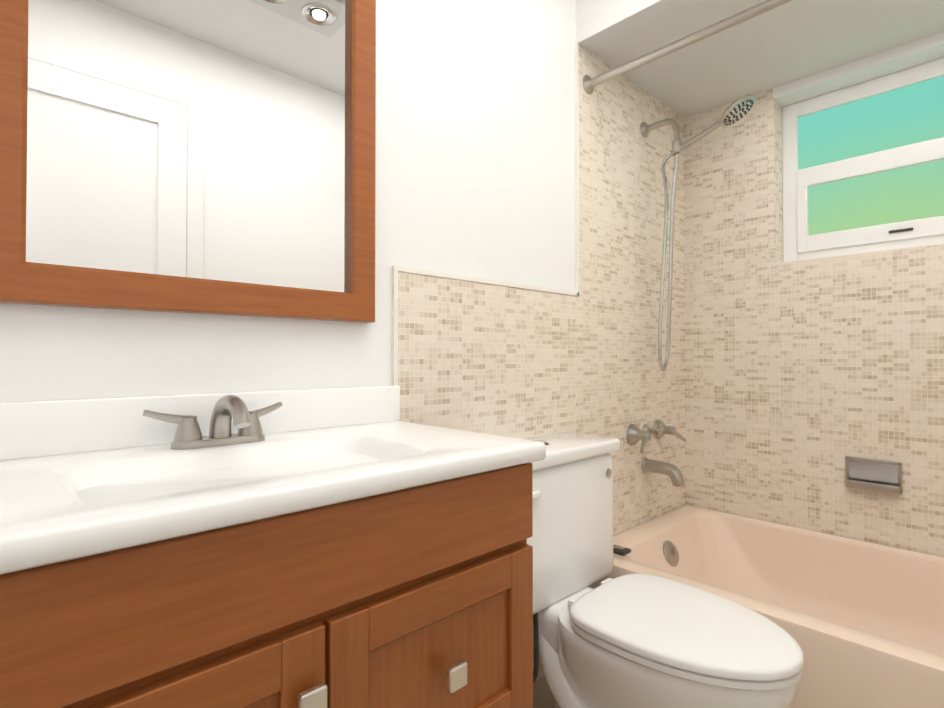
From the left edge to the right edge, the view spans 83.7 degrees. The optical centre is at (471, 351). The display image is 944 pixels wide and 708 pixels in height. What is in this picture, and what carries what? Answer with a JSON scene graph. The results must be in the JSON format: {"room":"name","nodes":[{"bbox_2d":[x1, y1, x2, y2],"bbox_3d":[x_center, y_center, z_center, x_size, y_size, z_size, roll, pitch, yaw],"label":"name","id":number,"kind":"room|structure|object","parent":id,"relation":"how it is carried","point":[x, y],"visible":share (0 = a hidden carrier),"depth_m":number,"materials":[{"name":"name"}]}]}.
{"room":"bathroom","nodes":[
{"label":"bathroom","id":0,"kind":"room"},
{"bbox_2d":[0,0,575,402],"bbox_3d":[-0.052,-0.193,1.532,2.960,2.440,0.150,1,-1,-44],"label":"wall","id":1,"kind":"structure","parent":0,"point":[474,138],"depth_m":1.35,"materials":[{"name":"white paint"}]},
{"bbox_2d":[0,0,375,322],"bbox_3d":[-0.478,-0.485,0.998,0.680,0.830,0.034,1,-1,-44],"label":"mirror","id":2,"kind":"object","parent":1,"relation":"attached to","point":[216,157],"visible":0.97,"depth_m":0.96,"materials":[{"name":"brown wood"}]},
{"bbox_2d":[391,42,685,681],"bbox_3d":[0.386,-0.019,1.837,1.602,2.100,0.011,1,-1,-44],"label":"wall tile","id":3,"kind":"structure","parent":1,"relation":"attached to","point":[495,357],"depth_m":1.88,"materials":[{"name":"tile"}]},
{"bbox_2d":[626,422,661,452],"bbox_3d":[0.640,0.330,2.011,0.119,0.096,0.088,1,-1,-44],"label":"tub valve","id":4,"kind":"object","parent":3,"relation":"attached to","point":[658,430],"depth_m":2.03,"materials":[{"name":"silver metal"}]},
{"bbox_2d":[655,419,667,436],"bbox_3d":[0.723,0.313,2.104,0.047,0.059,0.068,1,-1,-44],"label":"tub valve","id":5,"kind":"object","parent":3,"relation":"attached to","point":[664,428],"depth_m":2.17,"materials":[{"name":"silver metal"}]},
{"bbox_2d":[642,458,684,486],"bbox_3d":[0.755,0.473,2.069,0.060,0.090,0.160,1,-1,-44],"label":"tub spout","id":6,"kind":"object","parent":3,"relation":"attached to","point":[673,472],"visible":1,"depth_m":2.05,"materials":[{"name":"silver metal"}]},
{"bbox_2d":[668,426,685,441],"bbox_3d":[0.820,0.330,2.183,0.121,0.093,0.088,1,-1,-44],"label":"tub valve","id":7,"kind":"object","parent":3,"relation":"attached to","point":[672,430],"depth_m":2.15,"materials":[{"name":"silver metal"}]},
{"bbox_2d":[583,0,792,93],"bbox_3d":[0.930,-0.951,1.325,0.063,0.063,1.504,1,-1,-44],"label":"curtain rod","id":8,"kind":"object","parent":3,"relation":"attached to","point":[589,83],"visible":1,"depth_m":1.60,"materials":[{"name":"silver metal"}]},
{"bbox_2d":[640,95,755,370],"bbox_3d":[0.858,-0.427,2.005,0.136,1.011,0.411,1,-1,-44],"label":"shower head","id":9,"kind":"object","parent":3,"relation":"attached to","point":[737,110],"visible":1,"depth_m":2.04},
{"bbox_2d":[533,676,554,707],"bbox_3d":[0.597,1.070,0.981,3.160,0.100,1.820,1,-1,-44],"label":"floor","id":10,"kind":"structure","parent":0,"point":[543,697],"depth_m":1.57,"materials":[{"name":"tile"}]},
{"bbox_2d":[0,386,545,707],"bbox_3d":[-0.352,0.545,0.802,0.910,0.945,0.475,1,-1,-44],"label":"bathroom vanity","id":11,"kind":"object","parent":10,"relation":"on","point":[356,547],"visible":1,"depth_m":0.70,"materials":[{"name":"brown wood"}]},
{"bbox_2d":[143,395,282,449],"bbox_3d":[-0.415,0.119,0.902,0.235,0.089,0.142,1,-1,-44],"label":"faucet","id":12,"kind":"object","parent":11,"relation":"on","point":[250,435],"depth_m":0.90,"materials":[{"name":"silver metal"}]},
{"bbox_2d":[524,432,803,707],"bbox_3d":[0.394,0.641,1.315,0.486,0.774,0.749,1,-1,-44],"label":"toilet","id":13,"kind":"object","parent":10,"relation":"on","point":[637,640],"visible":0.79,"depth_m":1.24,"materials":[{"name":"white ceramic"}]},
{"bbox_2d":[588,505,943,707],"bbox_3d":[1.175,0.843,1.536,0.858,0.367,1.500,1,-1,-44],"label":"bathtub","id":14,"kind":"object","parent":10,"relation":"on","point":[861,622],"visible":0.69,"depth_m":1.81,"materials":[{"name":"beige ceramic"}]},
{"bbox_2d":[613,545,630,555],"bbox_3d":[0.499,0.671,1.783,0.050,0.016,0.064,1,-1,-44],"label":"tray","id":15,"kind":"object","parent":14,"relation":"on","point":[618,550],"depth_m":1.76,"materials":[{"name":"grey metal"}]},
{"bbox_2d":[576,0,943,117],"bbox_3d":[1.187,-1.243,1.574,0.830,0.340,1.520,1,-1,-44],"label":"ceiling","id":16,"kind":"structure","parent":0,"point":[789,42],"depth_m":1.81,"materials":[{"name":"white paint"}]},
{"bbox_2d":[684,31,943,556],"bbox_3d":[1.541,-0.189,1.899,0.150,2.440,1.520,1,-1,-44],"label":"wall","id":17,"kind":"structure","parent":0,"point":[804,379],"depth_m":2.06,"materials":[{"name":"tile"}]},
{"bbox_2d":[774,243,943,263],"bbox_3d":[1.528,-0.355,1.886,0.110,0.004,0.775,1,-1,-44],"label":"window sill","id":18,"kind":"structure","parent":17,"relation":"on","point":[862,253],"depth_m":1.92,"materials":[{"name":"tile"}]},
{"bbox_2d":[782,58,943,261],"bbox_3d":[1.573,-0.691,1.932,0.045,0.675,0.775,1,-1,-44],"label":"window","id":19,"kind":"structure","parent":17,"relation":"in","point":[863,167],"depth_m":2.01,"materials":[{"name":"white plastic"}]},
{"bbox_2d":[845,456,901,494],"bbox_3d":[1.425,0.441,1.877,0.034,0.110,0.164,1,-1,-44],"label":"soap dish","id":20,"kind":"object","parent":17,"relation":"attached to","point":[884,476],"visible":1,"depth_m":1.88,"materials":[{"name":"silver metal"}]}
]}

